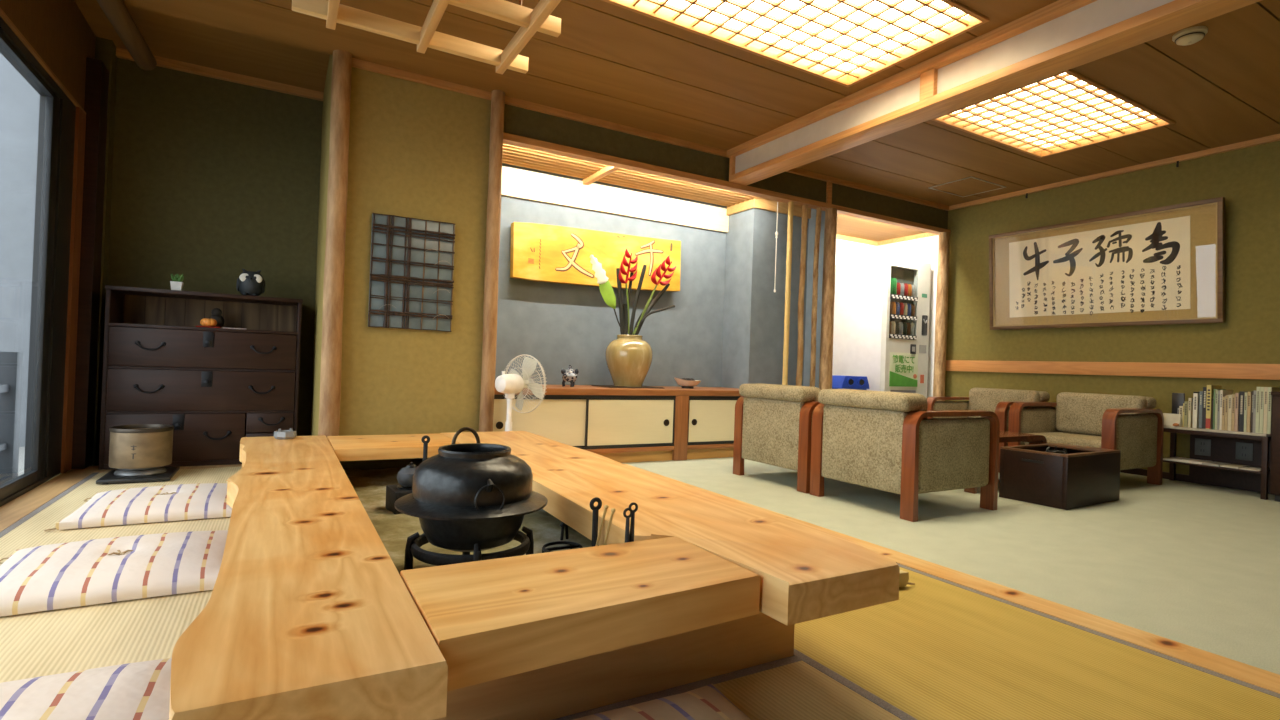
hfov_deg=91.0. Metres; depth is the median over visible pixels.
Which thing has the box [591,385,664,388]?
woven mat
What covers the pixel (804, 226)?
bamboo pole
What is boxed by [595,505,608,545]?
chopstick
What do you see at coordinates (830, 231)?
log post
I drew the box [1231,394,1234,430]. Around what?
book
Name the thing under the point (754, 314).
wall
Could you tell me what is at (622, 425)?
base cabinet
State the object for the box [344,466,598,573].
ash
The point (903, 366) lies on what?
poster
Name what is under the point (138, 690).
floor cushion
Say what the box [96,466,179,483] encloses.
board
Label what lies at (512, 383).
electric fan
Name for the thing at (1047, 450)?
trivet
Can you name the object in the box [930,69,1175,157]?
ceiling light
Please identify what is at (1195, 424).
book
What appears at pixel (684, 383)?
ceramic dish
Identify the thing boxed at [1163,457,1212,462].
magazine
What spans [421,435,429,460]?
iron poker
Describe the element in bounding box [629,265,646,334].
stalk
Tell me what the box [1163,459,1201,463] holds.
magazine
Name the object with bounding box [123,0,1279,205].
ceiling
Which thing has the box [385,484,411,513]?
box
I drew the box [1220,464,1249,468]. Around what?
magazine
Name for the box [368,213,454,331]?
lattice panel
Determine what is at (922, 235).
trim
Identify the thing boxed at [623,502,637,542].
tongs
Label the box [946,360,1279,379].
trim rail
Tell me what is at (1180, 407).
book
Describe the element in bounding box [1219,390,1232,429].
book
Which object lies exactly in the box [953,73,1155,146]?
diffuser
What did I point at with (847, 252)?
wall
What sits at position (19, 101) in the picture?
wall
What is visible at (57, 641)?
mat
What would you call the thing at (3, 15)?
trim
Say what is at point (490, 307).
log post
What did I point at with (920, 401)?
cushion
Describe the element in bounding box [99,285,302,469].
dresser
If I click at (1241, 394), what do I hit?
book
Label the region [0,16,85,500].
window
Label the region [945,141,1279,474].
wall
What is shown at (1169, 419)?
card
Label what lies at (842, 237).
trim
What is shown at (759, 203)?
trim
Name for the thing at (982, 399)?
cushion
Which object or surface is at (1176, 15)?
ceiling beam
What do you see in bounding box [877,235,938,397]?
wall
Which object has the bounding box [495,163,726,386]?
wall
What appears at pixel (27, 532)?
mat
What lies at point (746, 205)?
trim
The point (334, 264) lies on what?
log post
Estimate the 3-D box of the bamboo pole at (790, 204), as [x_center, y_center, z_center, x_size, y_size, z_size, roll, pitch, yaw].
[1.258,-0.540,5.355,0.049,1.610,0.050,2,-1,-30]
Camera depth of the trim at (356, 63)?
4.38 m
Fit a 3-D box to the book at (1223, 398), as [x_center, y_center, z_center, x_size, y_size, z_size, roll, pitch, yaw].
[3.987,0.362,4.264,0.171,0.225,0.014,2,-1,-30]
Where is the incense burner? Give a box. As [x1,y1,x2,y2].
[561,365,578,386]
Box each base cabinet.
[493,384,740,462]
[1269,391,1279,501]
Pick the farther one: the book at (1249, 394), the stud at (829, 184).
the stud at (829, 184)
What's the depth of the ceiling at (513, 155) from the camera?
5.00 m
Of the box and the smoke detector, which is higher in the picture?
the smoke detector
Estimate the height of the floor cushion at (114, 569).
0.081 m
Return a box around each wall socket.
[1195,438,1210,455]
[1235,442,1252,460]
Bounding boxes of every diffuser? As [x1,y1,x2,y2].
[660,0,964,69]
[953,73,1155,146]
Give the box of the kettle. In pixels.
[397,462,416,486]
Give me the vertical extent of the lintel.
0.042 m
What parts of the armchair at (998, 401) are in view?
bentwood arm, panel, bentwood arm, panel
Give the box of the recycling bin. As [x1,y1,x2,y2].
[832,375,868,389]
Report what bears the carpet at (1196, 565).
on the floor
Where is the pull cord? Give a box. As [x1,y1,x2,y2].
[774,202,777,291]
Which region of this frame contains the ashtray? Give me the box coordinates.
[273,428,296,439]
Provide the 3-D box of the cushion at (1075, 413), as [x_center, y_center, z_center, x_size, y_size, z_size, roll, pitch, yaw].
[3.415,0.406,4.685,0.164,0.307,0.575,2,-1,-30]
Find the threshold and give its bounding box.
[625,464,1279,693]
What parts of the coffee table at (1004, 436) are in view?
leg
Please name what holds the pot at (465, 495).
on the trivet at (415, 541)
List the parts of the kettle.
lid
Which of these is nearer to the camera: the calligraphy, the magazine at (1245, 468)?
the magazine at (1245, 468)
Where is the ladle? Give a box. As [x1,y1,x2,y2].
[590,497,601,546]
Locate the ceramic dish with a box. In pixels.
[674,378,700,387]
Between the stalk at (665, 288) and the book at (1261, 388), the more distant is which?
the stalk at (665, 288)
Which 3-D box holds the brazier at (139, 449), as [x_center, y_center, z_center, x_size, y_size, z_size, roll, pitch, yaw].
[-2.767,0.498,3.494,0.283,0.257,0.283,2,-1,-30]
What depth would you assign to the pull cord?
5.55 m
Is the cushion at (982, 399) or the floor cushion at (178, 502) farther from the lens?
the cushion at (982, 399)
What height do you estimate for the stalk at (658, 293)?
0.363 m
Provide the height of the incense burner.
0.164 m
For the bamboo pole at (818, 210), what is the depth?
5.50 m
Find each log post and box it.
[318,50,351,436]
[479,90,504,431]
[819,208,836,389]
[933,232,949,400]
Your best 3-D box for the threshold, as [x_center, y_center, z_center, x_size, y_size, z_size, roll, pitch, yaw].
[1.350,0.801,1.872,0.128,0.043,6.100,2,-1,-30]
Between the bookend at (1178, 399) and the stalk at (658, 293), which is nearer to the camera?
the bookend at (1178, 399)
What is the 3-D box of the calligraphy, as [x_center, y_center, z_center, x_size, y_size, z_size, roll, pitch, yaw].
[3.709,-0.716,5.180,0.099,0.885,1.686,2,-1,-30]
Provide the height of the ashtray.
0.046 m
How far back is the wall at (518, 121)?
4.79 m
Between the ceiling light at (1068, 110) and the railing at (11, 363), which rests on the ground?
the railing at (11, 363)
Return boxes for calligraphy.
[989,197,1224,329]
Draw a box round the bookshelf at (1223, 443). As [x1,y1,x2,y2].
[1163,426,1270,499]
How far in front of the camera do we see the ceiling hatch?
5.68 m
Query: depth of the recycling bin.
6.13 m
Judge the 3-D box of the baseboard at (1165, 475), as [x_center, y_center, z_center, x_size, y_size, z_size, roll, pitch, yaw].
[4.560,0.883,3.703,0.015,0.050,6.100,2,-1,-30]
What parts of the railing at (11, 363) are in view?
rail, rail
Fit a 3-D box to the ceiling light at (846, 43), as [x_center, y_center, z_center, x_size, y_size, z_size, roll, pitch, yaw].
[0.618,-1.716,2.902,1.930,0.122,0.865,2,-1,-30]
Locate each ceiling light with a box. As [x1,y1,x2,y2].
[602,0,988,86]
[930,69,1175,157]
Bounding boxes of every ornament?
[196,316,220,327]
[210,308,224,326]
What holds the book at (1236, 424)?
on the bookshelf at (1223, 443)
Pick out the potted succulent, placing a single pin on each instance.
(176, 283)
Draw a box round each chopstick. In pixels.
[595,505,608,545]
[603,508,615,544]
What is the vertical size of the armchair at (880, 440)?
0.622 m
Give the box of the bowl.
[562,372,576,381]
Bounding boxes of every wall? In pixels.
[0,53,39,446]
[53,37,116,477]
[108,58,322,435]
[310,55,490,435]
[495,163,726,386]
[503,104,947,228]
[721,208,808,388]
[803,208,824,387]
[835,239,876,265]
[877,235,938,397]
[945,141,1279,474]
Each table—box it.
[169,431,899,719]
[964,431,1046,493]
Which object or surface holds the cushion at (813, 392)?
on the armchair at (773, 422)
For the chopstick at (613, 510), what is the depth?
1.61 m
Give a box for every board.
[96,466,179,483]
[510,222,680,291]
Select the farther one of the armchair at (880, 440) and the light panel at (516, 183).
the light panel at (516, 183)
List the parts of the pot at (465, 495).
ring handle, ring handle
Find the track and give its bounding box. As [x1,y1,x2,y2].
[0,477,46,506]
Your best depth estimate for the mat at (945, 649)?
1.56 m
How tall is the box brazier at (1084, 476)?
0.302 m
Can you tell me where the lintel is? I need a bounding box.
[503,132,950,234]
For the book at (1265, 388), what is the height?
0.300 m
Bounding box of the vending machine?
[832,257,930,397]
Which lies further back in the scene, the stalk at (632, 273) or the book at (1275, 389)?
the stalk at (632, 273)
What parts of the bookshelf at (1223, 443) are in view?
leg, panel, leg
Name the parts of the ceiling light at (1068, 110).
frame, frame, frame, frame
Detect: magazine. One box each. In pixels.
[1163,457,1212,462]
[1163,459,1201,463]
[1202,462,1230,466]
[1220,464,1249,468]
[1239,467,1269,470]
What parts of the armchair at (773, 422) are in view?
bentwood arm, panel, bentwood arm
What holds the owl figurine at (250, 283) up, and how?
on the dresser
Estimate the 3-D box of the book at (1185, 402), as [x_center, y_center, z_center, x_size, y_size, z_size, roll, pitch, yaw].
[3.893,0.383,4.447,0.171,0.180,0.019,2,-1,-30]
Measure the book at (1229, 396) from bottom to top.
0.240 m
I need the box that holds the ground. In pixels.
[18,447,24,475]
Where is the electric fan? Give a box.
[495,354,546,430]
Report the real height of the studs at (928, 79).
0.156 m
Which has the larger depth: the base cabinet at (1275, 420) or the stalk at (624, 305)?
the stalk at (624, 305)
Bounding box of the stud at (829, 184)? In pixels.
[826,181,831,203]
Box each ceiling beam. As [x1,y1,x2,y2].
[726,0,1096,156]
[729,0,1261,185]
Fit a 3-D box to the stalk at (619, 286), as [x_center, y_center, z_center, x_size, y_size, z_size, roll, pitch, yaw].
[-0.157,-0.457,4.942,0.098,0.524,0.038,2,-1,-42]
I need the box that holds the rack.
[292,0,560,73]
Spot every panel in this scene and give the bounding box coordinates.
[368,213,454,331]
[735,0,1173,173]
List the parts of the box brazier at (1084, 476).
panel, panel, panel, panel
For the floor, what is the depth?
1.47 m
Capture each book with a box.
[1179,406,1182,426]
[1184,401,1187,426]
[1188,398,1192,427]
[1192,393,1198,427]
[1199,391,1202,427]
[1202,387,1206,428]
[1206,385,1221,428]
[1211,398,1213,428]
[1213,389,1225,428]
[1215,390,1219,429]
[1217,391,1219,429]
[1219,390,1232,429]
[1221,397,1224,429]
[1224,395,1227,430]
[1227,395,1231,430]
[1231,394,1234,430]
[1234,393,1238,431]
[1238,391,1244,431]
[1244,392,1246,431]
[1246,392,1251,431]
[1251,391,1253,432]
[1253,390,1256,432]
[1255,387,1259,432]
[1259,387,1263,433]
[1263,387,1267,433]
[1267,387,1279,433]
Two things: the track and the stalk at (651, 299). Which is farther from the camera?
the stalk at (651, 299)
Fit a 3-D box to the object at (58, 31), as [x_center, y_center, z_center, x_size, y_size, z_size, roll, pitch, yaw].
[-1.573,-1.717,0.741,0.025,0.625,7.080,2,-1,-30]
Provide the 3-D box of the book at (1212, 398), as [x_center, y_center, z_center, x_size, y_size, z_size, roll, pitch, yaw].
[3.972,0.370,4.330,0.170,0.210,0.007,2,-1,-30]
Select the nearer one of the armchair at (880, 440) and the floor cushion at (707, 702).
the floor cushion at (707, 702)
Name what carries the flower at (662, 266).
in the vase
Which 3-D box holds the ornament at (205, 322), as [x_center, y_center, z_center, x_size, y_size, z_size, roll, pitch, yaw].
[-2.722,-0.242,3.971,0.124,0.075,0.100,2,-1,-30]
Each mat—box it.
[0,467,241,550]
[0,549,212,682]
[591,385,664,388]
[782,563,1279,719]
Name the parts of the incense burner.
lid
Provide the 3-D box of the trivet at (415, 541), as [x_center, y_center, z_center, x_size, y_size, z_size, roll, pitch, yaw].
[-0.469,0.544,1.751,0.322,0.148,0.322,2,-1,44]
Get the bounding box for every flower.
[619,249,637,333]
[632,255,676,334]
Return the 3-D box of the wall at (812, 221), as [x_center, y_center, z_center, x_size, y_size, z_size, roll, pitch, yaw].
[1.607,-0.384,5.737,0.035,2.490,0.235,2,-1,-30]
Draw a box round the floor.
[556,660,775,718]
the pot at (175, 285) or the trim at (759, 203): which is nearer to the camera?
the pot at (175, 285)
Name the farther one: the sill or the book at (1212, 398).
the book at (1212, 398)
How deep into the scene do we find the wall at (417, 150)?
3.85 m
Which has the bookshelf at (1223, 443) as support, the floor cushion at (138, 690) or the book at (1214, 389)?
the book at (1214, 389)
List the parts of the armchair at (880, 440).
bentwood arm, panel, bentwood arm, panel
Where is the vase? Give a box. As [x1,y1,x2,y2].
[605,335,652,386]
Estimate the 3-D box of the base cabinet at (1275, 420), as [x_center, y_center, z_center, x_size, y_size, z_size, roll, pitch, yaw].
[4.245,0.552,3.851,0.363,0.690,0.492,2,-1,-30]
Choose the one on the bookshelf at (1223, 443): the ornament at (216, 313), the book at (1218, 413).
the book at (1218, 413)
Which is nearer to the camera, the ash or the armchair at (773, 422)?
the ash
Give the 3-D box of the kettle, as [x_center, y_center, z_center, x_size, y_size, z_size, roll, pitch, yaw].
[-0.915,0.458,2.530,0.118,0.096,0.108,2,0,10]
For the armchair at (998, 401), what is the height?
0.622 m
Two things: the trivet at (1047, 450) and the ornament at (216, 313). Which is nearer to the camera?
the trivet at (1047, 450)
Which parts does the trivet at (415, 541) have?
leg, leg, leg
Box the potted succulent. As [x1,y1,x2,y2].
[170,274,183,290]
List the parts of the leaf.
green blade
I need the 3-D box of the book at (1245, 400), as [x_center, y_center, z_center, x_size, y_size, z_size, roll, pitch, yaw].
[4.050,0.346,4.175,0.171,0.260,0.012,2,-1,-30]
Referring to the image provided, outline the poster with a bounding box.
[889,352,917,386]
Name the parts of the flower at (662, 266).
stem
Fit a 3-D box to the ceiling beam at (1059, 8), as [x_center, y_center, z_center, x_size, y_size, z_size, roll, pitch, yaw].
[2.292,-1.590,2.372,0.240,0.045,6.085,2,-1,-30]
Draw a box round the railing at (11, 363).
[0,352,22,483]
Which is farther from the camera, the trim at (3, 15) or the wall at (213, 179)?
the wall at (213, 179)
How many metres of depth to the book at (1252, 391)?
4.11 m
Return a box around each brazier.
[109,424,173,475]
[999,443,1120,509]
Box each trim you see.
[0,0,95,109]
[0,8,85,114]
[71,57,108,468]
[93,464,241,472]
[96,0,156,69]
[116,47,323,100]
[352,58,949,210]
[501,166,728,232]
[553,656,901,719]
[582,166,618,184]
[727,199,752,215]
[752,197,810,218]
[836,234,877,245]
[878,233,936,245]
[949,134,1279,209]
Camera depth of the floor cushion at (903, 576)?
2.12 m
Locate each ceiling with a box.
[75,0,329,91]
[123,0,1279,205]
[502,144,758,206]
[837,214,926,240]
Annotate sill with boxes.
[0,465,98,531]
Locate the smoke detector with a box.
[1172,26,1207,45]
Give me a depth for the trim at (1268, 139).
4.99 m
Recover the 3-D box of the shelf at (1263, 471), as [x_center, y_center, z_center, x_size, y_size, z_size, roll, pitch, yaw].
[3.980,0.727,4.352,0.320,0.014,0.555,2,-1,-30]
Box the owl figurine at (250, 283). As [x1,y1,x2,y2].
[236,269,265,295]
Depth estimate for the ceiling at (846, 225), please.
6.72 m
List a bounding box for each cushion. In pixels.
[0,530,227,616]
[0,658,171,719]
[44,483,231,530]
[573,684,750,719]
[756,383,820,400]
[843,389,926,418]
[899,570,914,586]
[968,388,1040,417]
[1024,432,1100,447]
[1055,392,1146,435]
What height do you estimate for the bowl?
0.069 m
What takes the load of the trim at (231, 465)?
attached to the wall at (213, 179)
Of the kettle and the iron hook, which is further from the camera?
the kettle
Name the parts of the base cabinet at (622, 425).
finger pull, sliding door, door frame, door frame, sliding door, rail, finger pull, sliding door, door frame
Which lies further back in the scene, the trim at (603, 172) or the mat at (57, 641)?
the trim at (603, 172)
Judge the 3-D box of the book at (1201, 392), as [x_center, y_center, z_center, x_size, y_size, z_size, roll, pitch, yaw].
[3.942,0.346,4.384,0.171,0.255,0.017,2,-1,-30]
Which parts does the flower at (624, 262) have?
stem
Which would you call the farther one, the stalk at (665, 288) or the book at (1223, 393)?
the stalk at (665, 288)
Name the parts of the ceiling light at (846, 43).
frame, frame, frame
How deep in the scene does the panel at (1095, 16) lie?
3.24 m
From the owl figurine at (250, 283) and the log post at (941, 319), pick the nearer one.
the owl figurine at (250, 283)
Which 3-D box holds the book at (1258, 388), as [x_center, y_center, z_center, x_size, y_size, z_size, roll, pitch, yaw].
[4.073,0.326,4.116,0.171,0.300,0.016,2,-1,-30]
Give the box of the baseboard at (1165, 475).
[1120,468,1269,493]
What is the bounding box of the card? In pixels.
[1163,413,1180,426]
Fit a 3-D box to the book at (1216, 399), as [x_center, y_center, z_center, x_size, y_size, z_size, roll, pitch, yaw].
[3.983,0.340,4.312,0.171,0.270,0.011,2,-1,-30]
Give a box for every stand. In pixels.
[542,541,582,552]
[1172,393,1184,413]
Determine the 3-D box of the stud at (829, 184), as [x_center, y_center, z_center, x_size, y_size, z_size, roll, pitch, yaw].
[1.665,-1.474,5.553,0.050,0.210,0.030,2,-1,-30]
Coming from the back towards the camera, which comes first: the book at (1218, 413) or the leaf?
the leaf
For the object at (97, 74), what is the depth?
3.69 m
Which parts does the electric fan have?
blade, blade, blade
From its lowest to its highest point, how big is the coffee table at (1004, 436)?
0.345 m
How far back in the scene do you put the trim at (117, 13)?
3.24 m
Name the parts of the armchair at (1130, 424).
bentwood arm, panel, bentwood arm, panel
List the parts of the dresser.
panel, handle, handle, drawer, lock plate, rail, drawer, rail, drawer, lock plate, lock plate, panel, handle, drawer, handle, handle, drawer, handle, panel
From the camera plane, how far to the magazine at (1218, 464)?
4.28 m
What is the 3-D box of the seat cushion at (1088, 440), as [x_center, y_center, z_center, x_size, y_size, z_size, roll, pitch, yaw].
[3.160,0.600,4.542,0.475,0.100,0.524,2,-1,-30]
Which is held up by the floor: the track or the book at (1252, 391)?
the track
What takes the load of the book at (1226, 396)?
on the bookshelf at (1223, 443)
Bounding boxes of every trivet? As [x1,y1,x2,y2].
[404,526,533,569]
[1045,446,1067,453]
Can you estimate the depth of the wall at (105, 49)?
3.87 m
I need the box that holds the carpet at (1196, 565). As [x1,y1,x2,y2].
[622,457,1279,674]
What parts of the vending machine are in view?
door panel, door panel, door panel, door panel, instruction plate, coin slot panel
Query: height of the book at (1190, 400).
0.205 m
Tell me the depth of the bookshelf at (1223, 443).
4.37 m
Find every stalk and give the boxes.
[616,268,623,334]
[623,304,626,334]
[625,268,633,332]
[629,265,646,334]
[633,299,652,334]
[634,292,652,334]
[635,293,658,334]
[637,283,669,334]
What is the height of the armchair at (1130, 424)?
0.622 m
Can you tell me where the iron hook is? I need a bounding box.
[560,522,568,540]
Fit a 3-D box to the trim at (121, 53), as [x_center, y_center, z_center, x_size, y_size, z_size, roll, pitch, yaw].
[-2.808,-1.920,4.247,1.200,0.050,0.040,2,-1,-30]
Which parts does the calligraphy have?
frame moulding, frame moulding, frame moulding, frame moulding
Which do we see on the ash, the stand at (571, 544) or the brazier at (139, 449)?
the stand at (571, 544)
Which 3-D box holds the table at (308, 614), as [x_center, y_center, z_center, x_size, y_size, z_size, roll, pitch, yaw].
[-0.648,0.566,2.246,1.448,0.300,2.748,2,-1,-30]
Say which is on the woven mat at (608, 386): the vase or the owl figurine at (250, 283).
the vase
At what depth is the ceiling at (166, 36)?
3.92 m
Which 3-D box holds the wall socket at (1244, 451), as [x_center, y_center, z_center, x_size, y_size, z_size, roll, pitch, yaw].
[4.165,0.629,4.338,0.007,0.120,0.090,2,-1,-30]
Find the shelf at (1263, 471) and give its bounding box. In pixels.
[1163,460,1269,473]
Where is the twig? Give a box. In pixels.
[635,305,674,327]
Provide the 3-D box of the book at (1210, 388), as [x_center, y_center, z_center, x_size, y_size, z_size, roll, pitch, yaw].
[3.956,0.324,4.340,0.171,0.300,0.024,2,-1,-30]
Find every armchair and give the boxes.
[733,383,820,492]
[810,389,999,521]
[926,388,1053,472]
[1008,392,1163,484]
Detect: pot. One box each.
[170,281,183,290]
[394,427,547,551]
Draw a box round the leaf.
[590,255,620,327]
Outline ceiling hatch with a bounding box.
[928,177,1005,196]
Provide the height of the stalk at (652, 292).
0.544 m
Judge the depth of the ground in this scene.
5.22 m
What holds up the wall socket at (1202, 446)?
attached to the bookshelf at (1223, 443)
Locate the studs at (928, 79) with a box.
[729,68,937,175]
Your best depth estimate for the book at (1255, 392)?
4.09 m
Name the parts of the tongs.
arm, arm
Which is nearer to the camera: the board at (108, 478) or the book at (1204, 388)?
the board at (108, 478)
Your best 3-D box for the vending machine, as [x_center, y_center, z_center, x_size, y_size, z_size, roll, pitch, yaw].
[2.575,-0.084,6.751,0.660,1.890,0.718,2,-1,-30]
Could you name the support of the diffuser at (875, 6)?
attached to the ceiling light at (846, 43)
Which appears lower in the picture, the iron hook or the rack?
the iron hook
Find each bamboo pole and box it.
[782,202,793,384]
[796,205,807,385]
[810,207,820,386]

